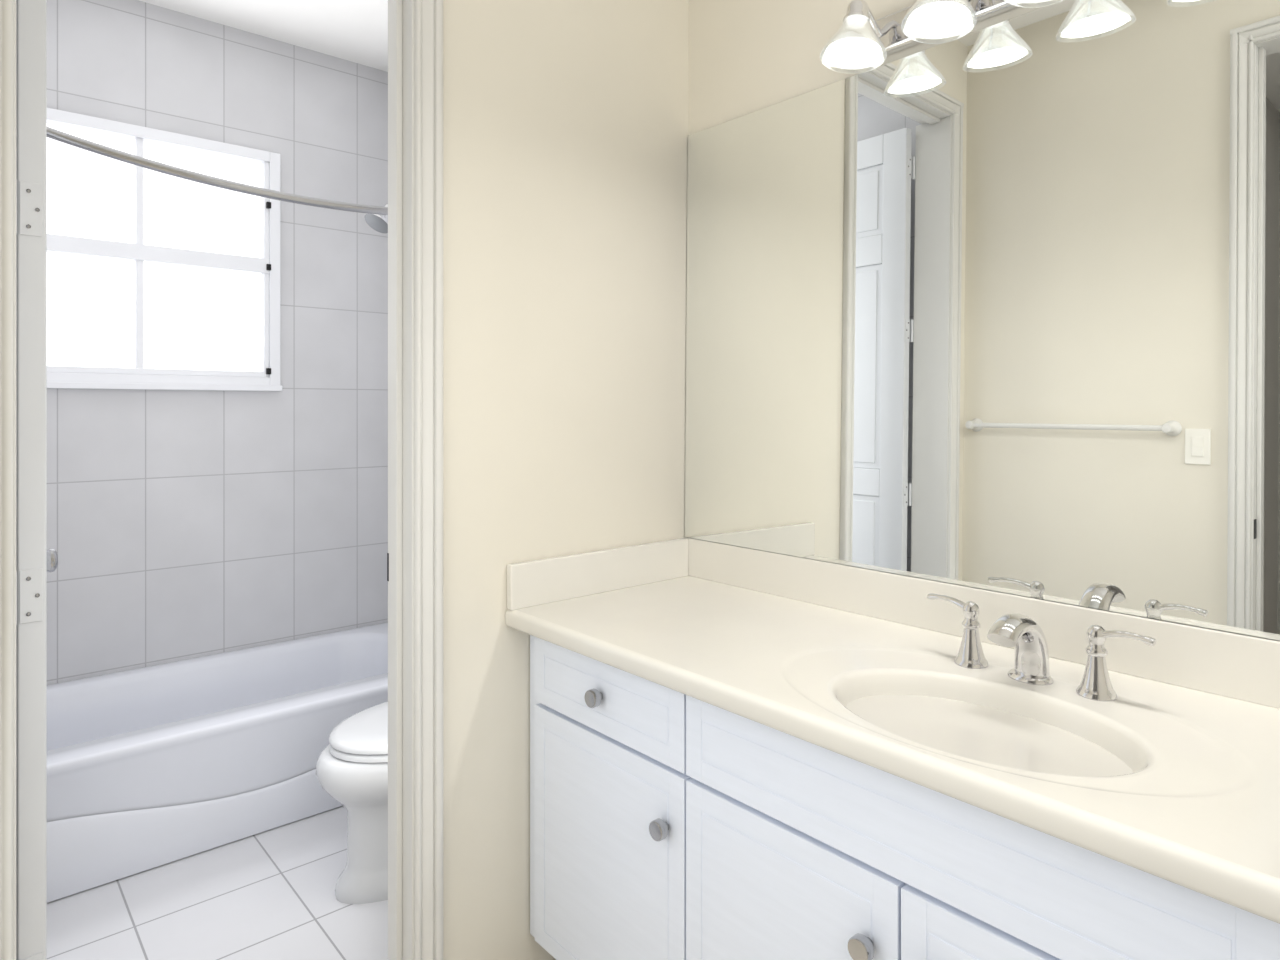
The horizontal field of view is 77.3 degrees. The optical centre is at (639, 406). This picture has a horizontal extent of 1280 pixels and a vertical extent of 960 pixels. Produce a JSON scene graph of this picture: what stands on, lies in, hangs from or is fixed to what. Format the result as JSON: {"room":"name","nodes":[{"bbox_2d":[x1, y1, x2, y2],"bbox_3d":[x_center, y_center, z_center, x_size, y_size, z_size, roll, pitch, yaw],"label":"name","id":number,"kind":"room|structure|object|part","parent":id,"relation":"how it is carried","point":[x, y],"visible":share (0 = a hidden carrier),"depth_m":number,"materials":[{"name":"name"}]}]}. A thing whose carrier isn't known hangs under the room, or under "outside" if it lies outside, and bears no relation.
{"room":"bathroom","nodes":[
{"label":"bathroom","id":0,"kind":"room"},
{"bbox_2d":[47,0,387,684],"bbox_3d":[-1.700,-0.085,3.070,1.560,2.770,0.120,0,0,-41],"label":"wall","id":1,"kind":"structure","parent":0,"point":[182,524],"depth_m":3.11,"materials":[{"name":"tile"}]},
{"bbox_2d":[47,108,281,390],"bbox_3d":[-1.818,-0.536,2.901,0.966,0.946,0.100,0,0,-41],"label":"window","id":2,"kind":"structure","parent":1,"relation":"in","point":[156,280],"depth_m":2.94,"materials":[{"name":"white glass"}]},
{"bbox_2d":[47,806,387,959],"bbox_3d":[-1.117,1.330,2.404,1.800,0.060,1.890,0,0,-41],"label":"floor","id":3,"kind":"structure","parent":0,"point":[269,894],"depth_m":2.06,"materials":[{"name":"tile"}]},
{"bbox_2d":[47,622,387,902],"bbox_3d":[-1.404,1.120,2.732,1.552,0.360,0.773,0,0,-41],"label":"bathtub","id":4,"kind":"object","parent":3,"relation":"on","point":[148,767],"visible":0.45,"depth_m":2.45,"materials":[{"name":"ceramic"}]},
{"bbox_2d":[316,701,387,903],"bbox_3d":[-0.543,0.902,2.335,0.781,0.795,0.500,0,0,-41],"label":"toilet","id":5,"kind":"object","parent":3,"relation":"on","point":[352,769],"visible":0.23,"depth_m":2.10,"materials":[{"name":"white ceramic"}]},
{"bbox_3d":[-0.590,0.895,2.295,0.586,0.046,0.378,0,0,-41],"label":"seat","id":6,"kind":"part","parent":5,"relation":"part of","materials":[{"name":"white plastic"}]},
{"bbox_2d":[139,0,387,71],"bbox_3d":[-1.069,-1.500,1.044,3.520,0.060,4.000,0,0,-41],"label":"ceiling","id":7,"kind":"structure","parent":0,"point":[356,31],"depth_m":3.04,"materials":[{"name":"paint"}]},
{"bbox_2d":[443,0,688,959],"bbox_3d":[-0.495,-0.085,1.693,1.560,2.770,0.120,0,0,-41],"label":"wall","id":8,"kind":"structure","parent":0,"point":[566,122],"depth_m":1.82,"materials":[{"name":"beige paint"}]},
{"bbox_2d":[16,0,57,959],"bbox_3d":[-1.232,0.071,1.586,0.173,2.433,0.631,0,0,-41],"label":"door","id":9,"kind":"structure","parent":8,"relation":"attached to","point":[33,559],"depth_m":1.36,"materials":[{"name":"white paint"}]},
{"bbox_3d":[-1.399,0.350,1.777,0.173,0.062,0.062,0,0,-41],"label":"knob","id":10,"kind":"part","parent":9,"relation":"part of","materials":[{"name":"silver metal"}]},
{"bbox_2d":[0,0,442,959],"bbox_3d":[-0.750,0.039,1.476,0.764,2.522,0.170,0,0,-41],"label":"door frame","id":11,"kind":"structure","parent":8,"relation":"attached to","point":[415,27],"depth_m":1.65,"materials":[{"name":"white paint"}]},
{"bbox_3d":[-0.535,0.345,1.715,0.002,0.060,0.030,0,0,-41],"label":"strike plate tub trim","id":12,"kind":"part","parent":11,"relation":"part of","materials":[{"name":"metal"}]},
{"bbox_2d":[507,537,1279,708],"bbox_3d":[0.543,0.401,1.256,0.570,0.101,1.902,0,0,-41],"label":"backsplash","id":13,"kind":"structure","parent":8,"relation":"attached to","point":[1243,667],"depth_m":1.64,"materials":[{"name":"stone"}]},
{"bbox_2d":[505,537,1279,959],"bbox_3d":[0.542,0.818,1.256,0.574,0.964,1.902,0,0,-41],"label":"vanity","id":14,"kind":"object","parent":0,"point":[737,752],"visible":1,"depth_m":1.28,"materials":[{"name":"white wood"}]},
{"bbox_2d":[927,594,1156,701],"bbox_3d":[0.616,0.394,1.309,0.144,0.117,0.374,0,0,-41],"label":"faucet","id":15,"kind":"object","parent":14,"relation":"on","point":[1030,679],"depth_m":1.31,"materials":[{"name":"silver metal"}]},
{"bbox_2d":[685,0,1279,640],"bbox_3d":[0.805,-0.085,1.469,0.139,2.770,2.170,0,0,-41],"label":"mirror","id":16,"kind":"object","parent":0,"point":[996,307],"depth_m":1.51,"materials":[{"name":"clear glass"}]},
{"bbox_3d":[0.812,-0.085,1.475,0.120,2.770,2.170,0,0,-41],"label":"wall mirror","id":17,"kind":"part","parent":16,"relation":"part of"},
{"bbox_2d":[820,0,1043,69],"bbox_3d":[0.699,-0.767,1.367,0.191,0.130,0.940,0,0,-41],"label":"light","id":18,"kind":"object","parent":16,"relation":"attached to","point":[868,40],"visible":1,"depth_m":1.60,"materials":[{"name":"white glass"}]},
{"bbox_3d":[-1.769,-0.085,1.874,0.120,2.770,1.830,0,0,-41],"label":"wall","id":19,"kind":"structure","parent":0,"visible":0},
{"bbox_2d":[47,127,387,214],"bbox_3d":[-1.176,-0.733,2.471,1.557,0.183,0.076,0,0,-41],"label":"rail","id":20,"kind":"object","parent":19,"relation":"attached to","point":[54,134],"visible":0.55,"depth_m":2.34,"materials":[{"name":"silver metal"}]},
{"bbox_3d":[-0.505,-0.085,2.980,0.120,2.770,1.830,0,0,-41],"label":"wall","id":21,"kind":"structure","parent":0,"visible":0},
{"bbox_2d":[364,204,387,232],"bbox_3d":[-0.917,-0.764,3.121,0.312,0.192,0.106,0,0,-41],"label":"shower head","id":22,"kind":"object","parent":21,"relation":"attached to","point":[379,223],"visible":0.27,"depth_m":3.04}
]}

